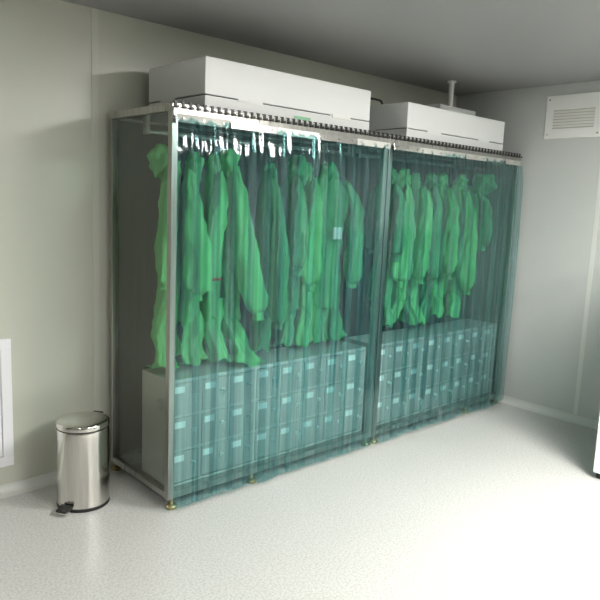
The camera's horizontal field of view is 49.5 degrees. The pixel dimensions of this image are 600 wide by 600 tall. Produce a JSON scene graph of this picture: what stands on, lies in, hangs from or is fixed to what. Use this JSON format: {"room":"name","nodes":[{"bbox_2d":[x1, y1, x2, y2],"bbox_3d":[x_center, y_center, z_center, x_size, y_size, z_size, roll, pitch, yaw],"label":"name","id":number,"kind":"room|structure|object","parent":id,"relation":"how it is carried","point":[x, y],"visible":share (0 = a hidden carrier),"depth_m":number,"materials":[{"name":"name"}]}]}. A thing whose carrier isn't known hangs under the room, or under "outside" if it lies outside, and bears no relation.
{"room":"clean room","nodes":[
{"label":"clean room","id":0,"kind":"room"},
{"bbox_2d":[0,0,456,484],"bbox_3d":[-1.544,-0.258,3.537,7.953,2.691,0.080,-5,12,-42],"label":"wall","id":1,"kind":"structure","parent":0,"point":[46,221],"depth_m":3.65,"materials":[{"name":"paint"}]},
{"bbox_2d":[0,338,13,467],"bbox_3d":[-1.810,0.585,3.385,0.604,0.720,0.016,-5,12,-42],"label":"air vent","id":2,"kind":"object","parent":1,"relation":"in","point":[6,406],"visible":1,"depth_m":3.56,"materials":[{"name":"white metal"}]},
{"bbox_2d":[0,458,114,498],"bbox_3d":[-1.553,1.051,3.685,7.793,0.058,0.049,-5,12,-42],"label":"baseboard","id":3,"kind":"structure","parent":1,"relation":"attached to","point":[46,480],"depth_m":3.70,"materials":[{"name":"white plastic"}]},
{"bbox_2d":[91,8,99,410],"bbox_3d":[-1.189,-0.313,3.795,0.040,2.631,0.004,-5,12,-42],"label":"trim","id":4,"kind":"structure","parent":1,"relation":"attached to","point":[94,12],"depth_m":3.75,"materials":[{"name":"grey paint"}]},
{"bbox_2d":[0,399,599,599],"bbox_3d":[0.411,1.523,1.556,7.953,0.080,6.080,-5,12,-42],"label":"floor","id":5,"kind":"structure","parent":0,"point":[500,501],"depth_m":3.38,"materials":[{"name":"plastic"}]},
{"bbox_2d":[55,410,109,515],"bbox_3d":[-1.196,0.873,3.541,0.337,0.484,0.278,-5,12,-42],"label":"pedal bin","id":6,"kind":"object","parent":5,"relation":"on","point":[82,437],"visible":1,"depth_m":3.44,"materials":[{"name":"silver metal"}]},
{"bbox_2d":[109,102,388,509],"bbox_3d":[-0.293,-0.022,4.158,1.643,2.140,0.708,-5,12,-42],"label":"enclosure","id":7,"kind":"object","parent":5,"relation":"on","point":[134,190],"visible":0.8,"depth_m":3.94,"materials":[{"name":"metal"}]},
{"bbox_2d":[191,133,193,171],"bbox_3d":[-0.608,-0.827,3.672,0.019,0.226,0.304,0,9,-16],"label":"clothes hanger","id":8,"kind":"object","parent":7,"relation":"hanging from","point":[191,133],"visible":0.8,"depth_m":3.66,"materials":[{"name":"silver metal"}]},
{"bbox_2d":[178,150,212,365],"bbox_3d":[-0.613,-0.250,3.760,0.184,1.215,0.567,0,9,-18],"label":"coverall","id":9,"kind":"object","parent":8,"relation":"hanging from","point":[197,276],"visible":0.98,"depth_m":3.56,"materials":[{"name":"green fabric"}]},
{"bbox_2d":[185,150,203,167],"bbox_3d":[-0.599,-0.785,3.728,0.099,0.151,0.118,5,9,17],"label":"hood","id":10,"kind":"object","parent":9,"relation":"attached to","point":[197,158],"depth_m":3.69,"materials":[{"name":"green fabric"}]},
{"bbox_2d":[118,430,363,488],"bbox_3d":[-0.332,0.949,4.304,1.567,0.014,0.608,-5,12,-42],"label":"shelf","id":11,"kind":"object","parent":7,"relation":"attached to","point":[132,456],"depth_m":3.97,"materials":[{"name":"metal"}]},
{"bbox_2d":[142,340,365,485],"bbox_3d":[-0.217,0.663,4.147,1.560,0.605,0.341,-5,12,-42],"label":"lockers","id":12,"kind":"object","parent":7,"relation":"on","point":[228,416],"visible":0.98,"depth_m":3.91,"materials":[{"name":"grey paint"}]},
{"bbox_2d":[149,56,370,131],"bbox_3d":[-0.212,-1.212,4.004,1.276,0.265,0.591,-5,12,-42],"label":"filter","id":13,"kind":"object","parent":7,"relation":"on","point":[209,81],"visible":0.74,"depth_m":3.66,"materials":[{"name":"white metal"}]},
{"bbox_2d":[371,97,382,103],"bbox_3d":[0.441,-1.374,4.521,0.406,0.089,0.016,-5,12,-42],"label":"power cable","id":14,"kind":"object","parent":13,"relation":"attached to","point":[372,98],"visible":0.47,"depth_m":4.60,"materials":[{"name":"black plastic"}]},
{"bbox_2d":[173,100,390,439],"bbox_3d":[-0.044,0.013,3.889,1.639,2.127,0.076,-5,12,-42],"label":"curtain","id":15,"kind":"object","parent":7,"relation":"hanging from","point":[183,114],"visible":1,"depth_m":3.63,"materials":[{"name":"plastic"}]},
{"bbox_2d":[313,149,347,183],"bbox_3d":[0.192,-0.903,4.394,0.303,0.226,0.033,0,9,-13],"label":"clothes hanger","id":16,"kind":"object","parent":7,"relation":"hanging from","point":[328,149],"visible":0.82,"depth_m":4.39,"materials":[{"name":"silver metal"}]},
{"bbox_2d":[312,161,364,343],"bbox_3d":[0.174,-0.327,4.433,0.563,1.221,0.236,0,9,-16],"label":"coverall","id":17,"kind":"object","parent":16,"relation":"hanging from","point":[336,197],"visible":0.6,"depth_m":4.46,"materials":[{"name":"green fabric"}]},
{"bbox_2d":[319,161,338,181],"bbox_3d":[0.192,-0.852,4.396,0.136,0.172,0.135,-5,12,-42],"label":"hood","id":18,"kind":"object","parent":17,"relation":"attached to","point":[329,171],"depth_m":4.37,"materials":[{"name":"green fabric"}]},
{"bbox_3d":[-0.701,-0.818,3.589,0.198,0.226,0.234,-5,12,-42],"label":"clothes hanger","id":19,"kind":"object","parent":7,"relation":"hanging from","visible":0},
{"bbox_2d":[146,143,182,370],"bbox_3d":[-0.712,-0.252,3.678,0.343,1.236,0.366,-5,12,-42],"label":"coverall","id":20,"kind":"object","parent":19,"relation":"hanging from","point":[157,157],"visible":0.49,"depth_m":3.59,"materials":[{"name":"green fabric"}]},
{"bbox_2d":[147,143,167,179],"bbox_3d":[-0.771,-0.772,3.637,0.151,0.202,0.195,2,9,1],"label":"hood","id":21,"kind":"object","parent":20,"relation":"attached to","point":[157,157],"depth_m":3.58,"materials":[{"name":"green fabric"}]},
{"bbox_2d":[312,135,519,443],"bbox_3d":[0.947,-0.139,5.275,1.678,2.140,0.708,-5,12,-42],"label":"enclosure","id":22,"kind":"object","parent":5,"relation":"on","point":[361,170],"visible":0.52,"depth_m":5.25,"materials":[{"name":"metal"}]},
{"bbox_2d":[345,318,496,425],"bbox_3d":[1.026,0.545,5.268,1.585,0.605,0.341,-5,12,-42],"label":"lockers","id":23,"kind":"object","parent":22,"relation":"on","point":[423,368],"visible":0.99,"depth_m":5.11,"materials":[{"name":"grey paint"}]},
{"bbox_2d":[362,391,491,427],"bbox_3d":[0.907,0.832,5.421,1.602,0.014,0.608,-5,12,-42],"label":"shelf","id":24,"kind":"object","parent":22,"relation":"attached to","point":[488,393],"depth_m":5.14,"materials":[{"name":"metal"}]},
{"bbox_2d":[367,102,504,151],"bbox_3d":[1.004,-1.320,5.106,1.246,0.248,0.586,-5,12,-42],"label":"filter","id":25,"kind":"object","parent":22,"relation":"on","point":[410,119],"visible":0.54,"depth_m":4.71,"materials":[{"name":"white metal"}]},
{"bbox_2d":[426,104,475,115],"bbox_3d":[1.199,-1.506,5.272,0.490,0.085,0.204,-5,12,-42],"label":"control box","id":26,"kind":"object","parent":25,"relation":"on","point":[441,106],"visible":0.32,"depth_m":5.15,"materials":[{"name":"white metal"}]},
{"bbox_2d":[447,80,456,106],"bbox_3d":[1.222,-1.657,5.268,0.071,0.218,0.071,-5,12,-42],"label":"conduit","id":27,"kind":"object","parent":26,"relation":"attached to","point":[451,82],"visible":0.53,"depth_m":5.25,"materials":[{"name":"white plastic"}]},
{"bbox_2d":[390,134,522,397],"bbox_3d":[1.195,-0.105,5.006,1.674,2.126,0.076,-5,12,-42],"label":"curtain","id":28,"kind":"object","parent":22,"relation":"hanging from","point":[407,144],"visible":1,"depth_m":4.77,"materials":[{"name":"plastic"}]},
{"bbox_2d":[593,414,599,478],"bbox_3d":[2.481,0.412,4.182,1.026,1.500,0.620,-5,12,-42],"label":"cabinet","id":29,"kind":"object","parent":5,"relation":"on","point":[596,468],"visible":1,"depth_m":4.15,"materials":[{"name":"white metal"}]},
{"bbox_2d":[61,0,599,95],"bbox_3d":[0.523,-1.215,1.143,7.953,0.080,6.080,-5,12,-42],"label":"ceiling","id":30,"kind":"structure","parent":0,"point":[483,46],"depth_m":3.86,"materials":[{"name":"grey paint"}]},
{"bbox_2d":[443,80,599,420],"bbox_3d":[3.384,-0.123,3.978,0.080,2.691,5.920,-5,12,-42],"label":"wall","id":31,"kind":"structure","parent":0,"point":[558,179],"depth_m":5.41,"materials":[{"name":"white paint"}]},
{"bbox_2d":[489,394,598,429],"bbox_3d":[3.303,1.186,4.109,0.049,0.058,5.860,-5,12,-42],"label":"baseboard","id":32,"kind":"structure","parent":31,"relation":"attached to","point":[536,408],"depth_m":5.45,"materials":[{"name":"white plastic"}]},
{"bbox_2d":[544,92,599,138],"bbox_3d":[2.156,-1.450,5.130,0.014,0.335,0.460,-5,12,-42],"label":"air vent","id":33,"kind":"object","parent":31,"relation":"in","point":[571,115],"visible":1,"depth_m":5.13,"materials":[{"name":"white plastic"}]},
{"bbox_2d":[573,169,599,414],"bbox_3d":[2.294,-0.367,5.100,0.003,2.631,0.035,-5,12,-42],"label":"trim","id":34,"kind":"structure","parent":31,"relation":"attached to","point":[597,207],"depth_m":5.15,"materials":[{"name":"white plastic"}]},
{"bbox_3d":[-0.497,-0.838,3.773,0.135,0.226,0.275,-5,12,-42],"label":"clothes hanger","id":35,"kind":"object","parent":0,"visible":0},
{"bbox_2d":[199,152,232,362],"bbox_3d":[-0.514,-0.256,3.868,0.221,1.214,0.567,0,9,-15],"label":"coverall","id":36,"kind":"object","parent":35,"relation":"hanging from","point":[214,196],"visible":0.72,"depth_m":3.73,"materials":[{"name":"green fabric"}]},
{"bbox_2d":[205,152,220,166],"bbox_3d":[-0.507,-0.788,3.776,0.093,0.136,0.115,4,9,12],"label":"hood","id":37,"kind":"object","parent":36,"relation":"attached to","point":[211,162],"depth_m":3.74,"materials":[{"name":"green fabric"}]},
{"bbox_3d":[-0.401,-0.847,3.859,0.161,0.226,0.260,-5,12,-42],"label":"clothes hanger","id":38,"kind":"object","parent":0,"visible":0},
{"bbox_2d":[220,148,268,366],"bbox_3d":[-0.435,-0.269,3.959,0.408,1.263,0.575,-5,12,-42],"label":"coverall","id":39,"kind":"object","parent":38,"relation":"hanging from","point":[242,273],"visible":0.8,"depth_m":3.79,"materials":[{"name":"green fabric"}]},
{"bbox_2d":[220,148,239,176],"bbox_3d":[-0.419,-0.805,3.844,0.124,0.168,0.157,7,10,26],"label":"hood","id":40,"kind":"object","parent":39,"relation":"attached to","point":[228,158],"depth_m":3.80,"materials":[{"name":"green fabric"}]},
{"bbox_3d":[-0.186,-0.867,4.053,0.148,0.226,0.268,-5,12,-42],"label":"clothes hanger","id":41,"kind":"object","parent":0,"visible":0},
{"bbox_2d":[249,161,288,352],"bbox_3d":[-0.223,-0.277,4.133,0.200,1.208,0.575,0,9,-17],"label":"coverall","id":42,"kind":"object","parent":41,"relation":"hanging from","point":[270,227],"visible":0.8,"depth_m":3.96,"materials":[{"name":"green fabric"}]},
{"bbox_2d":[262,161,275,176],"bbox_3d":[-0.195,-0.801,4.087,0.097,0.156,0.118,3,9,5],"label":"hood","id":43,"kind":"object","parent":42,"relation":"attached to","point":[267,170],"depth_m":4.04,"materials":[{"name":"green fabric"}]},
{"bbox_3d":[-0.053,-0.880,4.173,0.108,0.226,0.286,-5,12,-42],"label":"clothes hanger","id":44,"kind":"object","parent":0,"visible":0},
{"bbox_2d":[269,155,310,346],"bbox_3d":[-0.097,-0.316,4.250,0.213,1.231,0.560,-2,10,-29],"label":"coverall","id":45,"kind":"object","parent":44,"relation":"hanging from","point":[293,196],"visible":0.69,"depth_m":4.06,"materials":[{"name":"green fabric"}]},
{"bbox_2d":[286,155,310,186],"bbox_3d":[-0.019,-0.807,4.105,0.163,0.210,0.183,-5,12,-42],"label":"hood","id":46,"kind":"object","parent":45,"relation":"attached to","point":[297,166],"depth_m":4.05,"materials":[{"name":"green fabric"}]},
{"bbox_3d":[0.058,-0.891,4.274,0.161,0.226,0.260,-5,12,-42],"label":"clothes hanger","id":47,"kind":"object","parent":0,"visible":0},
{"bbox_2d":[293,166,322,346],"bbox_3d":[0.005,-0.308,4.369,0.209,1.209,0.573,0,9,-13],"label":"coverall","id":48,"kind":"object","parent":47,"relation":"hanging from","point":[303,321],"visible":0.53,"depth_m":4.14,"materials":[{"name":"green fabric"}]},
{"bbox_3d":[0.651,-0.947,4.808,0.093,0.226,0.291,-5,12,-42],"label":"clothes hanger","id":49,"kind":"object","parent":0,"visible":0},
{"bbox_2d":[363,167,407,327],"bbox_3d":[0.635,-0.401,4.895,0.184,1.187,0.570,0,9,-16],"label":"coverall","id":50,"kind":"object","parent":49,"relation":"hanging from","point":[398,212],"visible":0.64,"depth_m":4.80,"materials":[{"name":"green fabric"}]},
{"bbox_2d":[391,167,399,183],"bbox_3d":[0.668,-0.890,4.776,0.118,0.185,0.155,-5,12,-42],"label":"hood","id":51,"kind":"object","parent":50,"relation":"attached to","point":[394,176],"depth_m":4.73,"materials":[{"name":"green fabric"}]},
{"bbox_3d":[0.777,-0.959,4.921,0.148,0.226,0.268,-5,12,-42],"label":"clothes hanger","id":52,"kind":"object","parent":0,"visible":0},
{"bbox_2d":[388,167,415,322],"bbox_3d":[0.738,-0.423,4.991,0.202,1.169,0.555,2,9,-3],"label":"coverall","id":53,"kind":"object","parent":52,"relation":"hanging from","point":[401,272],"visible":0.58,"depth_m":4.77,"materials":[{"name":"green fabric"}]},
{"bbox_2d":[398,167,411,187],"bbox_3d":[0.779,-0.907,4.909,0.141,0.187,0.125,8,10,34],"label":"hood","id":54,"kind":"object","parent":53,"relation":"attached to","point":[404,174],"depth_m":4.86,"materials":[{"name":"green fabric"}]},
{"bbox_3d":[0.888,-0.969,5.022,0.135,0.226,0.275,-5,12,-42],"label":"clothes hanger","id":55,"kind":"object","parent":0,"visible":0},
{"bbox_2d":[399,173,433,324],"bbox_3d":[0.876,-0.402,5.112,0.214,1.183,0.558,-2,9,-25],"label":"coverall","id":56,"kind":"object","parent":55,"relation":"hanging from","point":[410,313],"visible":0.52,"depth_m":4.91,"materials":[{"name":"green fabric"}]},
{"bbox_2d":[410,173,420,183],"bbox_3d":[0.890,-0.920,5.029,0.095,0.133,0.109,-5,12,-42],"label":"hood","id":57,"kind":"object","parent":56,"relation":"attached to","point":[414,179],"depth_m":4.99,"materials":[{"name":"green fabric"}]},
{"bbox_3d":[1.022,-0.982,5.142,0.148,0.226,0.268,-5,12,-42],"label":"clothes hanger","id":58,"kind":"object","parent":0,"visible":0},
{"bbox_2d":[418,172,442,322],"bbox_3d":[1.015,-0.426,5.239,0.198,1.183,0.562,0,9,-15],"label":"coverall","id":59,"kind":"object","parent":58,"relation":"hanging from","point":[425,297],"visible":0.55,"depth_m":5.00,"materials":[{"name":"green fabric"}]},
{"bbox_2d":[423,172,437,189],"bbox_3d":[1.022,-0.928,5.124,0.118,0.160,0.143,5,9,15],"label":"hood","id":60,"kind":"object","parent":59,"relation":"attached to","point":[430,178],"depth_m":5.08,"materials":[{"name":"green fabric"}]},
{"bbox_3d":[1.125,-0.992,5.235,0.122,0.226,0.281,-5,12,-42],"label":"clothes hanger","id":61,"kind":"object","parent":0,"visible":0},
{"bbox_2d":[429,173,459,317],"bbox_3d":[1.130,-0.452,5.319,0.220,1.160,0.551,-1,9,-22],"label":"coverall","id":62,"kind":"object","parent":61,"relation":"hanging from","point":[450,229],"visible":0.34,"depth_m":5.11,"materials":[{"name":"green fabric"}]},
{"bbox_2d":[436,173,447,188],"bbox_3d":[1.135,-0.936,5.213,0.114,0.170,0.137,-5,12,-42],"label":"hood","id":63,"kind":"object","parent":62,"relation":"attached to","point":[442,178],"depth_m":5.18,"materials":[{"name":"green fabric"}]},
{"bbox_3d":[1.303,-1.009,5.396,0.135,0.226,0.275,-5,12,-42],"label":"clothes hanger","id":64,"kind":"object","parent":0,"visible":0},
{"bbox_2d":[443,174,477,317],"bbox_3d":[1.290,-0.464,5.490,0.190,1.186,0.571,0,9,-18],"label":"coverall","id":65,"kind":"object","parent":64,"relation":"hanging from","point":[464,274],"visible":0.64,"depth_m":5.29,"materials":[{"name":"green fabric"}]},
{"bbox_2d":[453,174,468,189],"bbox_3d":[1.323,-0.965,5.376,0.108,0.158,0.134,1,9,-6],"label":"hood","id":66,"kind":"object","parent":65,"relation":"attached to","point":[461,179],"depth_m":5.34,"materials":[{"name":"green fabric"}]},
{"bbox_3d":[1.474,-1.025,5.549,0.035,0.226,0.303,-5,12,-42],"label":"clothes hanger","id":67,"kind":"object","parent":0,"visible":0},
{"bbox_2d":[464,174,496,284],"bbox_3d":[1.471,-0.604,5.609,0.193,0.940,0.454,-5,12,-42],"label":"coverall","id":68,"kind":"object","parent":67,"relation":"hanging from","point":[483,184],"visible":0.38,"depth_m":5.44,"materials":[{"name":"green fabric"}]},
{"bbox_2d":[471,174,496,196],"bbox_3d":[1.545,-0.961,5.502,0.178,0.196,0.235,-2,10,-27],"label":"hood","id":69,"kind":"object","parent":68,"relation":"attached to","point":[483,184],"depth_m":5.43,"materials":[{"name":"green fabric"}]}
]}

